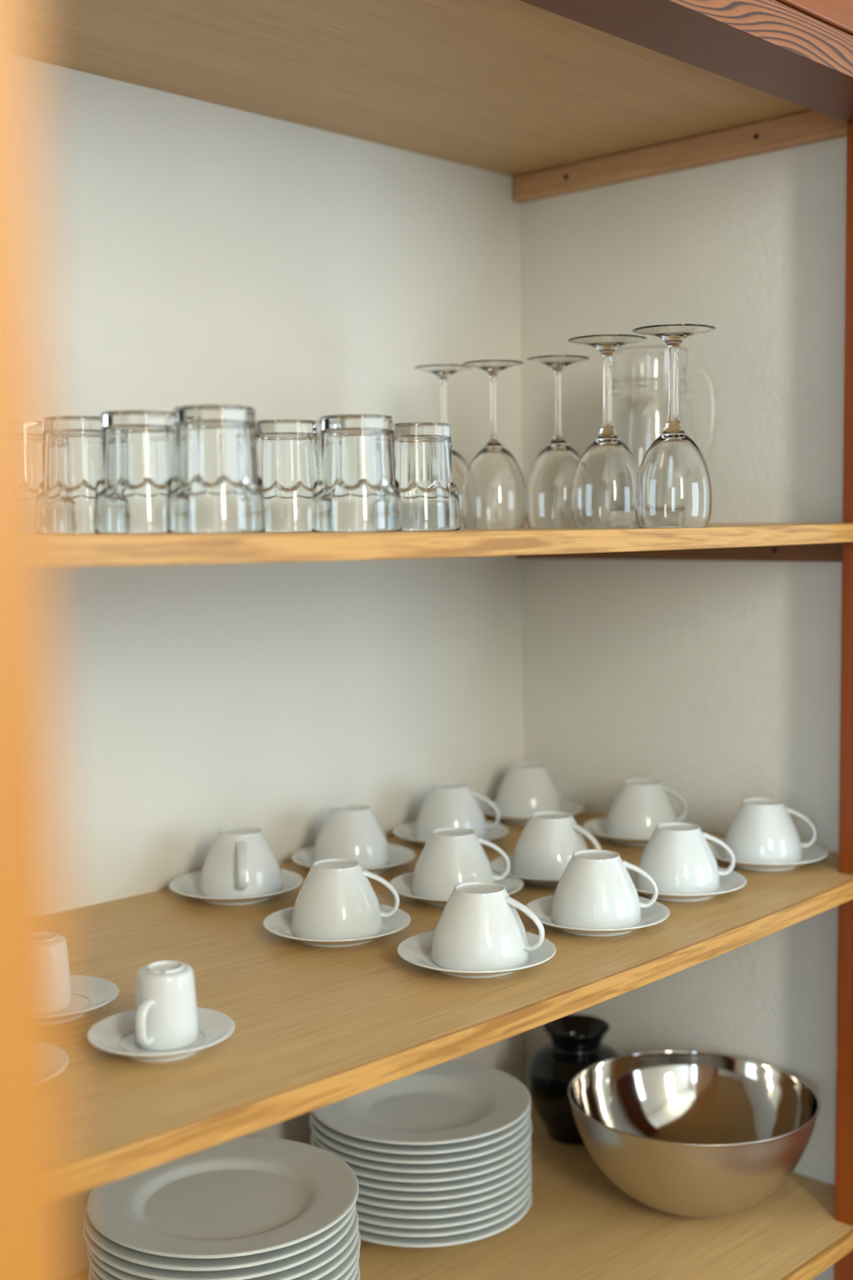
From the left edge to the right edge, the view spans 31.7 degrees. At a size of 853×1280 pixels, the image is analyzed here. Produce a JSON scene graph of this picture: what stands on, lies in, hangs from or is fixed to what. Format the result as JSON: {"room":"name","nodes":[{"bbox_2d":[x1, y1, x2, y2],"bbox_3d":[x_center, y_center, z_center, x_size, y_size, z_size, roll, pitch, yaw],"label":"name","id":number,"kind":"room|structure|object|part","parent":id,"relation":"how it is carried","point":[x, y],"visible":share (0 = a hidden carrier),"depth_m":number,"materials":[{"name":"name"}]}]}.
{"room":"kitchen","nodes":[
{"label":"kitchen","id":0,"kind":"room"},
{"bbox_2d":[36,60,524,1273],"bbox_3d":[-0.355,-0.045,1.735,0.080,2.850,1.460,4,6,44],"label":"wall","id":1,"kind":"structure","parent":0,"point":[194,251],"depth_m":1.83,"materials":[{"name":"white paint"}]},
{"bbox_2d":[520,136,847,1279],"bbox_3d":[0.360,-0.073,2.015,0.558,2.850,0.060,4,6,44],"label":"wall","id":2,"kind":"structure","parent":0,"point":[717,683],"depth_m":1.95,"materials":[{"name":"white paint"}]},
{"bbox_3d":[0.615,1.498,0.465,3.380,0.050,6.000,4,6,44],"label":"floor","id":3,"kind":"structure","parent":0,"visible":0},
{"bbox_2d":[0,0,852,1279],"bbox_3d":[0.048,0.285,1.244,1.212,2.260,1.642,4,6,44],"label":"tall cabinet","id":4,"kind":"object","parent":3,"relation":"on","point":[557,97],"visible":0.94,"depth_m":1.49,"materials":[{"name":"brown wood"}]},
{"bbox_3d":[-0.201,0.408,0.527,0.022,1.970,0.587,-3,5,-27],"label":"door","id":5,"kind":"part","parent":4,"relation":"part of","materials":[{"name":"brown wood"}]},
{"bbox_3d":[-0.125,-0.615,1.476,0.558,0.018,1.320,4,6,44],"label":"panel","id":6,"kind":"part","parent":4,"relation":"part of","materials":[{"name":"brown wood"}]},
{"bbox_2d":[49,522,852,567],"bbox_3d":[-0.108,-0.100,1.504,0.591,0.025,1.320,4,6,44],"label":"shelf","id":7,"kind":"object","parent":4,"relation":"attached to","point":[147,548],"visible":0.88,"depth_m":1.18,"materials":[{"name":"brown wood"}]},
{"bbox_2d":[46,415,100,533],"bbox_3d":[-0.285,-0.136,1.240,0.076,0.095,0.076,3,6,39],"label":"tumbler","id":8,"kind":"object","parent":7,"relation":"on","point":[73,446],"visible":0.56,"depth_m":1.21,"materials":[{"name":"clear glass"}]},
{"bbox_2d":[93,409,172,533],"bbox_3d":[-0.226,-0.132,1.189,0.076,0.095,0.076,3,5,35],"label":"tumbler","id":9,"kind":"object","parent":7,"relation":"on","point":[131,491],"visible":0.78,"depth_m":1.16,"materials":[{"name":"clear glass"}]},
{"bbox_2d":[165,404,266,533],"bbox_3d":[-0.161,-0.129,1.144,0.076,0.095,0.076,2,5,34],"label":"tumbler","id":10,"kind":"object","parent":7,"relation":"on","point":[215,485],"visible":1,"depth_m":1.11,"materials":[{"name":"clear glass"}]},
{"bbox_2d":[254,419,317,533],"bbox_3d":[-0.120,-0.141,1.294,0.076,0.095,0.076,2,5,30],"label":"tumbler","id":11,"kind":"object","parent":7,"relation":"on","point":[287,449],"visible":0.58,"depth_m":1.26,"materials":[{"name":"clear glass"}]},
{"bbox_2d":[311,413,402,532],"bbox_3d":[-0.058,-0.137,1.243,0.076,0.095,0.076,3,6,41],"label":"tumbler","id":12,"kind":"object","parent":7,"relation":"on","point":[357,488],"visible":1,"depth_m":1.21,"materials":[{"name":"clear glass"}]},
{"bbox_2d":[393,422,460,531],"bbox_3d":[-0.008,-0.145,1.344,0.076,0.095,0.076,1,5,22],"label":"tumbler","id":13,"kind":"object","parent":7,"relation":"on","point":[424,467],"visible":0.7,"depth_m":1.31,"materials":[{"name":"clear glass"}]},
{"bbox_2d":[414,364,472,528],"bbox_3d":[0.022,-0.232,1.817,0.077,0.194,0.077,0,4,7],"label":"wine glass","id":14,"kind":"object","parent":7,"relation":"on","point":[443,371],"visible":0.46,"depth_m":1.80,"materials":[{"name":"clear glass"}]},
{"bbox_3d":[0.021,-0.279,1.814,0.009,0.070,0.009,0,4,7],"label":"stem","id":15,"kind":"part","parent":14,"relation":"part of","materials":[{"name":"clear glass"}]},
{"bbox_2d":[452,447,468,528],"bbox_3d":[0.022,-0.190,1.821,0.077,0.108,0.077,0,4,7],"label":"bowl","id":16,"kind":"object","parent":14,"relation":"on","point":[460,467],"depth_m":1.79,"materials":[{"name":"clear glass"}]},
{"bbox_2d":[461,360,525,528],"bbox_3d":[0.078,-0.226,1.748,0.077,0.191,0.077,-3,5,-25],"label":"wine glass","id":17,"kind":"object","parent":7,"relation":"on","point":[494,487],"visible":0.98,"depth_m":1.72,"materials":[{"name":"clear glass"}]},
{"bbox_3d":[0.078,-0.272,1.744,0.009,0.070,0.009,-3,5,-25],"label":"stem","id":18,"kind":"part","parent":17,"relation":"part of","materials":[{"name":"clear glass"}]},
{"bbox_2d":[461,435,525,528],"bbox_3d":[0.079,-0.184,1.751,0.077,0.107,0.077,-3,5,-25],"label":"bowl","id":19,"kind":"object","parent":17,"relation":"on","point":[494,487],"depth_m":1.72,"materials":[{"name":"clear glass"}]},
{"bbox_2d":[524,355,589,528],"bbox_3d":[0.150,-0.224,1.707,0.077,0.191,0.077,-1,4,-8],"label":"wine glass","id":20,"kind":"object","parent":7,"relation":"on","point":[548,493],"visible":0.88,"depth_m":1.68,"materials":[{"name":"clear glass"}]},
{"bbox_2d":[524,433,581,528],"bbox_3d":[0.150,-0.182,1.711,0.077,0.107,0.077,-1,4,-8],"label":"bowl","id":21,"kind":"object","parent":20,"relation":"on","point":[548,493],"depth_m":1.68,"materials":[{"name":"clear glass"}]},
{"bbox_3d":[0.150,-0.270,1.704,0.009,0.070,0.009,-1,4,-8],"label":"stem","id":22,"kind":"part","parent":20,"relation":"part of","materials":[{"name":"clear glass"}]},
{"bbox_2d":[568,333,647,528],"bbox_3d":[0.191,-0.217,1.583,0.082,0.198,0.082,-2,5,-21],"label":"wine glass","id":23,"kind":"object","parent":7,"relation":"on","point":[605,477],"visible":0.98,"depth_m":1.56,"materials":[{"name":"clear glass"}]},
{"bbox_2d":[570,426,639,528],"bbox_3d":[0.191,-0.172,1.587,0.077,0.106,0.077,-2,5,-23],"label":"bowl","id":24,"kind":"object","parent":23,"relation":"attached to","point":[605,477],"depth_m":1.56,"materials":[{"name":"clear glass"}]},
{"bbox_3d":[0.191,-0.263,1.579,0.014,0.076,0.014,-2,5,-23],"label":"stem","id":25,"kind":"part","parent":23,"relation":"part of","materials":[{"name":"clear glass"}]},
{"bbox_2d":[599,346,717,467],"bbox_3d":[0.286,-0.253,1.884,0.129,0.216,0.112,-3,5,-24],"label":"glass jug","id":26,"kind":"object","parent":7,"relation":"on","point":[640,375],"visible":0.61,"depth_m":1.83,"materials":[{"name":"clear glass"}]},
{"bbox_3d":[0.343,-0.276,1.869,0.040,0.131,0.015,0,4,8],"label":"handle","id":27,"kind":"part","parent":26,"relation":"part of","materials":[{"name":"clear glass"}]},
{"bbox_2d":[632,324,715,528],"bbox_3d":[0.248,-0.212,1.507,0.082,0.198,0.082,-1,4,-1],"label":"wine glass","id":28,"kind":"object","parent":7,"relation":"on","point":[673,486],"visible":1,"depth_m":1.48,"materials":[{"name":"clear glass"}]},
{"bbox_2d":[635,421,711,528],"bbox_3d":[0.249,-0.167,1.511,0.077,0.106,0.077,-3,5,-29],"label":"bowl","id":29,"kind":"object","parent":28,"relation":"attached to","point":[673,486],"depth_m":1.48,"materials":[{"name":"clear glass"}]},
{"bbox_3d":[0.248,-0.258,1.504,0.014,0.076,0.014,-3,5,-29],"label":"stem","id":30,"kind":"part","parent":28,"relation":"part of","materials":[{"name":"clear glass"}]},
{"bbox_2d":[61,811,852,1196],"bbox_3d":[-0.104,0.310,1.535,0.591,0.032,1.320,4,6,44],"label":"shelf","id":31,"kind":"object","parent":4,"relation":"attached to","point":[317,1027],"visible":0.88,"depth_m":1.35,"materials":[{"name":"brown wood"}]},
{"bbox_2d":[65,1051,69,1068],"bbox_3d":[-0.326,0.326,1.119,0.117,0.016,0.117,-2,5,-23],"label":"saucer","id":32,"kind":"object","parent":31,"relation":"on","point":[67,1056],"visible":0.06,"depth_m":1.13,"materials":[{"name":"white ceramic"}]},
{"bbox_2d":[63,974,119,1022],"bbox_3d":[-0.325,0.315,1.296,0.117,0.016,0.117,-5,6,-43],"label":"saucer","id":33,"kind":"object","parent":31,"relation":"on","point":[89,993],"visible":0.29,"depth_m":1.31,"materials":[{"name":"white ceramic"}]},
{"bbox_2d":[62,935,71,1009],"bbox_3d":[-0.335,0.286,1.290,0.051,0.061,0.060,2,5,25],"label":"espresso cup","id":34,"kind":"object","parent":33,"relation":"on","point":[66,967],"visible":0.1,"depth_m":1.29,"materials":[{"name":"white ceramic"}]},
{"bbox_2d":[87,1007,235,1062],"bbox_3d":[-0.213,0.321,1.207,0.117,0.016,0.117,-1,4,-3],"label":"saucer","id":35,"kind":"object","parent":31,"relation":"on","point":[115,1033],"visible":0.61,"depth_m":1.21,"materials":[{"name":"white ceramic"}]},
{"bbox_2d":[134,960,198,1050],"bbox_3d":[-0.208,0.292,1.200,0.051,0.061,0.060,-2,5,-12],"label":"espresso cup","id":36,"kind":"object","parent":35,"relation":"on","point":[166,1009],"visible":1,"depth_m":1.18,"materials":[{"name":"white ceramic"}]},
{"bbox_3d":[-0.220,0.301,1.177,0.009,0.036,0.020,1,5,22],"label":"handle","id":37,"kind":"part","parent":36,"relation":"part of","materials":[{"name":"white ceramic"}]},
{"bbox_2d":[168,869,302,905],"bbox_3d":[-0.217,0.284,1.712,0.152,0.017,0.152,0,4,12],"label":"saucer","id":38,"kind":"object","parent":31,"relation":"on","point":[188,884],"visible":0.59,"depth_m":1.70,"materials":[{"name":"white ceramic"}]},
{"bbox_2d":[200,826,282,897],"bbox_3d":[-0.211,0.251,1.709,0.095,0.069,0.093,3,6,38],"label":"coffee cup","id":39,"kind":"object","parent":38,"relation":"on","point":[241,861],"visible":0.99,"depth_m":1.68,"materials":[{"name":"white ceramic"}]},
{"bbox_3d":[-0.205,0.252,1.664,0.012,0.050,0.038,-1,4,-8],"label":"handle","id":40,"kind":"part","parent":39,"relation":"part of","materials":[{"name":"white ceramic"}]},
{"bbox_2d":[262,904,411,947],"bbox_3d":[-0.092,0.296,1.541,0.152,0.017,0.152,0,4,12],"label":"saucer","id":41,"kind":"object","parent":31,"relation":"on","point":[279,922],"visible":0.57,"depth_m":1.53,"materials":[{"name":"white ceramic"}]},
{"bbox_2d":[291,858,399,939],"bbox_3d":[-0.091,0.263,1.539,0.095,0.069,0.093,-5,6,-44],"label":"coffee cup","id":42,"kind":"object","parent":41,"relation":"on","point":[336,900],"visible":0.96,"depth_m":1.51,"materials":[{"name":"white ceramic"}]},
{"bbox_3d":[-0.047,0.260,1.538,0.038,0.050,0.012,-1,4,0],"label":"handle","id":43,"kind":"part","parent":42,"relation":"part of","materials":[{"name":"white ceramic"}]},
{"bbox_2d":[291,844,415,874],"bbox_3d":[-0.089,0.272,1.837,0.152,0.017,0.152,-2,5,-13],"label":"saucer","id":44,"kind":"object","parent":31,"relation":"on","point":[399,855],"visible":0.35,"depth_m":1.84,"materials":[{"name":"white ceramic"}]},
{"bbox_2d":[313,804,390,868],"bbox_3d":[-0.092,0.239,1.835,0.095,0.069,0.093,2,5,26],"label":"coffee cup","id":45,"kind":"object","parent":44,"relation":"on","point":[348,831],"visible":0.92,"depth_m":1.80,"materials":[{"name":"white ceramic"}]},
{"bbox_2d":[392,821,508,846],"bbox_3d":[0.032,0.258,1.968,0.152,0.017,0.152,0,4,12],"label":"saucer","id":46,"kind":"object","parent":31,"relation":"on","point":[407,831],"visible":0.34,"depth_m":1.98,"materials":[{"name":"white ceramic"}]},
{"bbox_2d":[415,782,500,840],"bbox_3d":[0.033,0.225,1.966,0.095,0.069,0.093,-4,5,-36],"label":"coffee cup","id":47,"kind":"object","parent":46,"relation":"on","point":[450,804],"visible":0.92,"depth_m":1.94,"materials":[{"name":"white ceramic"}]},
{"bbox_3d":[0.077,0.222,1.959,0.038,0.050,0.012,0,4,8],"label":"handle","id":48,"kind":"part","parent":47,"relation":"part of","materials":[{"name":"white ceramic"}]},
{"bbox_2d":[389,870,524,906],"bbox_3d":[0.034,0.282,1.689,0.152,0.017,0.152,-2,5,-13],"label":"saucer","id":49,"kind":"object","parent":31,"relation":"on","point":[402,884],"visible":0.27,"depth_m":1.69,"materials":[{"name":"white ceramic"}]},
{"bbox_2d":[412,827,510,899],"bbox_3d":[0.031,0.250,1.686,0.095,0.069,0.093,3,6,40],"label":"coffee cup","id":50,"kind":"object","parent":49,"relation":"on","point":[451,857],"visible":0.88,"depth_m":1.66,"materials":[{"name":"white ceramic"}]},
{"bbox_3d":[0.075,0.246,1.689,0.038,0.050,0.012,-1,4,-4],"label":"handle","id":51,"kind":"part","parent":50,"relation":"part of","materials":[{"name":"white ceramic"}]},
{"bbox_2d":[396,930,555,977],"bbox_3d":[0.048,0.303,1.434,0.152,0.017,0.152,-2,5,-13],"label":"saucer","id":52,"kind":"object","parent":31,"relation":"on","point":[416,949],"visible":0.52,"depth_m":1.43,"materials":[{"name":"white ceramic"}]},
{"bbox_2d":[431,881,544,970],"bbox_3d":[0.052,0.270,1.432,0.095,0.069,0.093,-2,5,-22],"label":"coffee cup","id":53,"kind":"object","parent":52,"relation":"on","point":[480,926],"visible":0.99,"depth_m":1.40,"materials":[{"name":"white ceramic"}]},
{"bbox_3d":[0.093,0.268,1.414,0.038,0.050,0.012,1,5,22],"label":"handle","id":54,"kind":"part","parent":53,"relation":"part of","materials":[{"name":"white ceramic"}]},
{"bbox_2d":[490,853,559,886],"bbox_3d":[0.151,0.273,1.769,0.152,0.017,0.152,-2,5,-13],"label":"saucer","id":55,"kind":"object","parent":31,"relation":"on","point":[498,864],"visible":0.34,"depth_m":1.74,"materials":[{"name":"white ceramic"}]},
{"bbox_2d":[512,811,601,879],"bbox_3d":[0.148,0.240,1.766,0.093,0.069,0.095,-2,5,-14],"label":"coffee cup","id":56,"kind":"object","parent":55,"relation":"on","point":[548,840],"visible":0.77,"depth_m":1.74,"materials":[{"name":"white ceramic"}]},
{"bbox_3d":[0.186,0.239,1.742,0.038,0.050,0.012,2,5,32],"label":"handle","id":57,"kind":"part","parent":56,"relation":"part of","materials":[{"name":"white ceramic"}]},
{"bbox_2d":[479,799,584,824],"bbox_3d":[0.144,0.242,2.098,0.152,0.017,0.152,0,4,12],"label":"saucer","id":58,"kind":"object","parent":31,"relation":"on","point":[572,807],"visible":0.28,"depth_m":2.10,"materials":[{"name":"white ceramic"}]},
{"bbox_2d":[494,762,561,817],"bbox_3d":[0.142,0.209,2.096,0.095,0.069,0.093,3,5,36],"label":"coffee cup","id":59,"kind":"object","parent":58,"relation":"on","point":[526,788],"visible":0.87,"depth_m":2.06,"materials":[{"name":"white ceramic"}]},
{"bbox_2d":[524,894,670,936],"bbox_3d":[0.177,0.290,1.566,0.152,0.017,0.152,-2,5,-13],"label":"saucer","id":60,"kind":"object","parent":31,"relation":"on","point":[657,913],"visible":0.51,"depth_m":1.55,"materials":[{"name":"white ceramic"}]},
{"bbox_2d":[551,849,657,928],"bbox_3d":[0.177,0.258,1.564,0.095,0.069,0.093,-5,6,-42],"label":"coffee cup","id":61,"kind":"object","parent":60,"relation":"on","point":[596,889],"visible":0.94,"depth_m":1.53,"materials":[{"name":"white ceramic"}]},
{"bbox_3d":[0.222,0.254,1.562,0.038,0.050,0.012,0,4,2],"label":"handle","id":62,"kind":"part","parent":61,"relation":"part of","materials":[{"name":"white ceramic"}]},
{"bbox_2d":[582,817,697,846],"bbox_3d":[0.280,0.252,1.956,0.152,0.017,0.152,-2,5,-13],"label":"saucer","id":63,"kind":"object","parent":31,"relation":"on","point":[597,827],"visible":0.34,"depth_m":1.94,"materials":[{"name":"white ceramic"}]},
{"bbox_2d":[605,778,687,838],"bbox_3d":[0.281,0.219,1.953,0.095,0.069,0.093,2,5,26],"label":"coffee cup","id":64,"kind":"object","parent":63,"relation":"on","point":[639,805],"visible":0.86,"depth_m":1.92,"materials":[{"name":"white ceramic"}]},
{"bbox_3d":[0.324,0.214,1.967,0.038,0.050,0.012,-2,5,-18],"label":"handle","id":65,"kind":"part","parent":64,"relation":"part of","materials":[{"name":"white ceramic"}]},
{"bbox_2d":[626,865,746,902],"bbox_3d":[0.284,0.277,1.692,0.152,0.017,0.152,0,4,12],"label":"saucer","id":66,"kind":"object","parent":31,"relation":"on","point":[733,881],"visible":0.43,"depth_m":1.66,"materials":[{"name":"white ceramic"}]},
{"bbox_2d":[635,822,735,893],"bbox_3d":[0.284,0.244,1.690,0.095,0.069,0.093,-5,6,-44],"label":"coffee cup","id":67,"kind":"object","parent":66,"relation":"on","point":[678,856],"visible":0.91,"depth_m":1.66,"materials":[{"name":"white ceramic"}]},
{"bbox_3d":[0.328,0.240,1.689,0.038,0.050,0.012,-1,4,0],"label":"handle","id":68,"kind":"part","parent":67,"relation":"part of","materials":[{"name":"white ceramic"}]},
{"bbox_2d":[707,838,828,871],"bbox_3d":[0.407,0.262,1.814,0.152,0.017,0.152,-2,5,-13],"label":"saucer","id":69,"kind":"object","parent":31,"relation":"on","point":[815,852],"visible":0.44,"depth_m":1.78,"materials":[{"name":"white ceramic"}]},
{"bbox_2d":[723,798,816,863],"bbox_3d":[0.407,0.229,1.811,0.093,0.069,0.095,-5,6,-44],"label":"coffee cup","id":70,"kind":"object","parent":69,"relation":"on","point":[762,830],"visible":0.94,"depth_m":1.78,"materials":[{"name":"white ceramic"}]},
{"bbox_3d":[0.451,0.226,1.809,0.038,0.050,0.012,0,4,2],"label":"handle","id":71,"kind":"part","parent":70,"relation":"part of","materials":[{"name":"white ceramic"}]},
{"bbox_2d":[71,1083,852,1279],"bbox_3d":[-0.100,0.728,1.567,0.591,0.021,1.320,4,6,44],"label":"shelf","id":72,"kind":"object","parent":4,"relation":"attached to","point":[578,1224],"visible":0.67,"depth_m":1.75,"materials":[{"name":"brown wood"}]},
{"bbox_2d":[359,1192,532,1247],"bbox_3d":[-0.005,0.682,1.814,0.265,0.030,0.265,4,6,44],"label":"plate","id":73,"kind":"object","parent":72,"relation":"on","point":[442,1241],"visible":0.11,"depth_m":1.70,"materials":[{"name":"white ceramic"}]},
{"bbox_2d":[358,1186,531,1237],"bbox_3d":[-0.006,0.672,1.815,0.265,0.030,0.265,4,6,44],"label":"plate","id":74,"kind":"object","parent":73,"relation":"on","point":[400,1232],"visible":0.09,"depth_m":1.70,"materials":[{"name":"white ceramic"}]},
{"bbox_2d":[356,1177,532,1228],"bbox_3d":[-0.005,0.661,1.813,0.274,0.030,0.274,4,6,44],"label":"plate","id":75,"kind":"object","parent":74,"relation":"on","point":[492,1211],"visible":0.09,"depth_m":1.70,"materials":[{"name":"white ceramic"}]},
{"bbox_2d":[355,1165,532,1218],"bbox_3d":[-0.005,0.650,1.813,0.274,0.030,0.274,4,6,44],"label":"plate","id":76,"kind":"object","parent":75,"relation":"on","point":[486,1204],"visible":0.07,"depth_m":1.70,"materials":[{"name":"white ceramic"}]},
{"bbox_2d":[355,1158,531,1209],"bbox_3d":[-0.006,0.640,1.812,0.274,0.030,0.274,4,6,44],"label":"plate","id":77,"kind":"object","parent":76,"relation":"on","point":[384,1202],"visible":0.12,"depth_m":1.70,"materials":[{"name":"white ceramic"}]},
{"bbox_2d":[358,1150,531,1200],"bbox_3d":[-0.006,0.629,1.810,0.265,0.030,0.265,4,6,44],"label":"plate","id":78,"kind":"object","parent":77,"relation":"on","point":[481,1188],"visible":0.13,"depth_m":1.70,"materials":[{"name":"white ceramic"}]},
{"bbox_2d":[311,1139,531,1191],"bbox_3d":[-0.006,0.618,1.810,0.265,0.030,0.265,4,6,44],"label":"plate","id":79,"kind":"object","parent":78,"relation":"on","point":[467,1182],"visible":0.14,"depth_m":1.70,"materials":[{"name":"white ceramic"}]},
{"bbox_2d":[310,1132,531,1182],"bbox_3d":[-0.007,0.608,1.808,0.274,0.030,0.274,4,6,44],"label":"plate","id":80,"kind":"object","parent":79,"relation":"on","point":[357,1170],"visible":0.14,"depth_m":1.70,"materials":[{"name":"white ceramic"}]},
{"bbox_2d":[311,1119,532,1173],"bbox_3d":[-0.005,0.597,1.808,0.274,0.030,0.274,4,6,44],"label":"plate","id":81,"kind":"object","parent":80,"relation":"on","point":[508,1150],"visible":0.13,"depth_m":1.70,"materials":[{"name":"white ceramic"}]},
{"bbox_2d":[309,1115,530,1164],"bbox_3d":[-0.008,0.587,1.806,0.274,0.030,0.274,4,6,44],"label":"plate","id":82,"kind":"object","parent":81,"relation":"on","point":[352,1150],"visible":0.22,"depth_m":1.70,"materials":[{"name":"white ceramic"}]},
{"bbox_2d":[310,1106,530,1154],"bbox_3d":[-0.007,0.576,1.806,0.265,0.030,0.265,4,6,44],"label":"plate","id":83,"kind":"object","parent":82,"relation":"on","point":[350,1140],"visible":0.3,"depth_m":1.70,"materials":[{"name":"white ceramic"}]},
{"bbox_2d":[311,1059,531,1145],"bbox_3d":[-0.007,0.565,1.805,0.265,0.030,0.265,4,6,44],"label":"plate","id":84,"kind":"object","parent":83,"relation":"on","point":[450,1101],"visible":0.87,"depth_m":1.81,"materials":[{"name":"white ceramic"}]},
{"bbox_2d":[525,1014,620,1144],"bbox_3d":[0.205,0.601,2.051,0.138,0.152,0.138,-2,5,-17],"label":"vase","id":85,"kind":"object","parent":72,"relation":"on","point":[575,1045],"visible":0.69,"depth_m":2.02,"materials":[{"name":"black ceramic"}]},
{"bbox_2d":[568,1050,819,1217],"bbox_3d":[0.326,0.624,1.842,0.302,0.136,0.302,-2,5,-16],"label":"mixing bowl","id":86,"kind":"object","parent":72,"relation":"on","point":[691,1134],"visible":1,"depth_m":1.90,"materials":[{"name":"silver metal"}]},
{"bbox_3d":[-0.199,0.711,1.502,0.267,0.024,0.267,4,6,44],"label":"dinner plate","id":87,"kind":"object","parent":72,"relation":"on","visible":0},
{"bbox_3d":[-0.199,0.700,1.502,0.267,0.024,0.267,4,6,44],"label":"dinner plate","id":88,"kind":"object","parent":87,"relation":"on","visible":0},
{"bbox_3d":[-0.200,0.690,1.501,0.267,0.024,0.267,4,6,44],"label":"dinner plate","id":89,"kind":"object","parent":88,"relation":"on","visible":0},
{"bbox_3d":[-0.200,0.679,1.502,0.267,0.024,0.267,4,6,44],"label":"dinner plate","id":90,"kind":"object","parent":89,"relation":"on","visible":0},
{"bbox_3d":[-0.199,0.668,1.500,0.267,0.024,0.267,4,6,44],"label":"dinner plate","id":91,"kind":"object","parent":90,"relation":"on","visible":0},
{"bbox_3d":[-0.199,0.657,1.499,0.267,0.024,0.267,4,6,44],"label":"dinner plate","id":92,"kind":"object","parent":91,"relation":"on","visible":0},
{"bbox_2d":[354,1263,359,1279],"bbox_3d":[-0.200,0.646,1.497,0.267,0.024,0.267,4,6,44],"label":"dinner plate","id":93,"kind":"object","parent":92,"relation":"on","point":[357,1276],"visible":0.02,"depth_m":1.50,"materials":[{"name":"white ceramic"}]},
{"bbox_2d":[87,1262,358,1279],"bbox_3d":[-0.201,0.635,1.498,0.267,0.024,0.267,4,6,44],"label":"dinner plate","id":94,"kind":"object","parent":93,"relation":"on","point":[353,1276],"visible":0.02,"depth_m":1.48,"materials":[{"name":"white ceramic"}]},
{"bbox_2d":[88,1249,359,1279],"bbox_3d":[-0.200,0.624,1.498,0.267,0.024,0.267,4,6,44],"label":"dinner plate","id":95,"kind":"object","parent":94,"relation":"on","point":[348,1273],"visible":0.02,"depth_m":1.46,"materials":[{"name":"white ceramic"}]},
{"bbox_2d":[88,1233,360,1279],"bbox_3d":[-0.199,0.614,1.496,0.267,0.024,0.267,4,6,44],"label":"dinner plate","id":96,"kind":"object","parent":95,"relation":"on","point":[337,1273],"visible":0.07,"depth_m":1.45,"materials":[{"name":"white ceramic"}]},
{"bbox_2d":[87,1226,359,1279],"bbox_3d":[-0.201,0.603,1.495,0.267,0.024,0.267,4,6,44],"label":"dinner plate","id":97,"kind":"object","parent":96,"relation":"on","point":[321,1272],"visible":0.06,"depth_m":1.43,"materials":[{"name":"white ceramic"}]},
{"bbox_2d":[87,1206,358,1279],"bbox_3d":[-0.201,0.592,1.494,0.267,0.024,0.267,4,6,44],"label":"dinner plate","id":98,"kind":"object","parent":97,"relation":"on","point":[293,1273],"visible":0.03,"depth_m":1.41,"materials":[{"name":"white ceramic"}]},
{"bbox_2d":[83,1208,355,1279],"bbox_3d":[-0.204,0.581,1.491,0.267,0.024,0.267,4,6,44],"label":"dinner plate","id":99,"kind":"object","parent":98,"relation":"on","point":[152,1273],"visible":0.12,"depth_m":1.38,"materials":[{"name":"white ceramic"}]},
{"bbox_2d":[84,1202,355,1271],"bbox_3d":[-0.204,0.570,1.491,0.267,0.024,0.267,4,6,44],"label":"dinner plate","id":100,"kind":"object","parent":99,"relation":"on","point":[123,1252],"visible":0.23,"depth_m":1.38,"materials":[{"name":"white ceramic"}]},
{"bbox_2d":[86,1136,359,1258],"bbox_3d":[-0.201,0.559,1.492,0.267,0.024,0.267,4,6,44],"label":"dinner plate","id":101,"kind":"object","parent":100,"relation":"on","point":[240,1196],"visible":0.97,"depth_m":1.49,"materials":[{"name":"white ceramic"}]},
{"bbox_3d":[0.101,-0.719,1.233,0.094,0.258,1.460,4,6,44],"label":"cornice","id":102,"kind":"part","parent":4,"relation":"part of","materials":[{"name":"orange wood"}]},
{"bbox_3d":[0.569,0.389,1.793,0.092,1.958,0.145,4,6,44],"label":"post","id":103,"kind":"part","parent":4,"relation":"part of","materials":[{"name":"red wood"}]}
]}

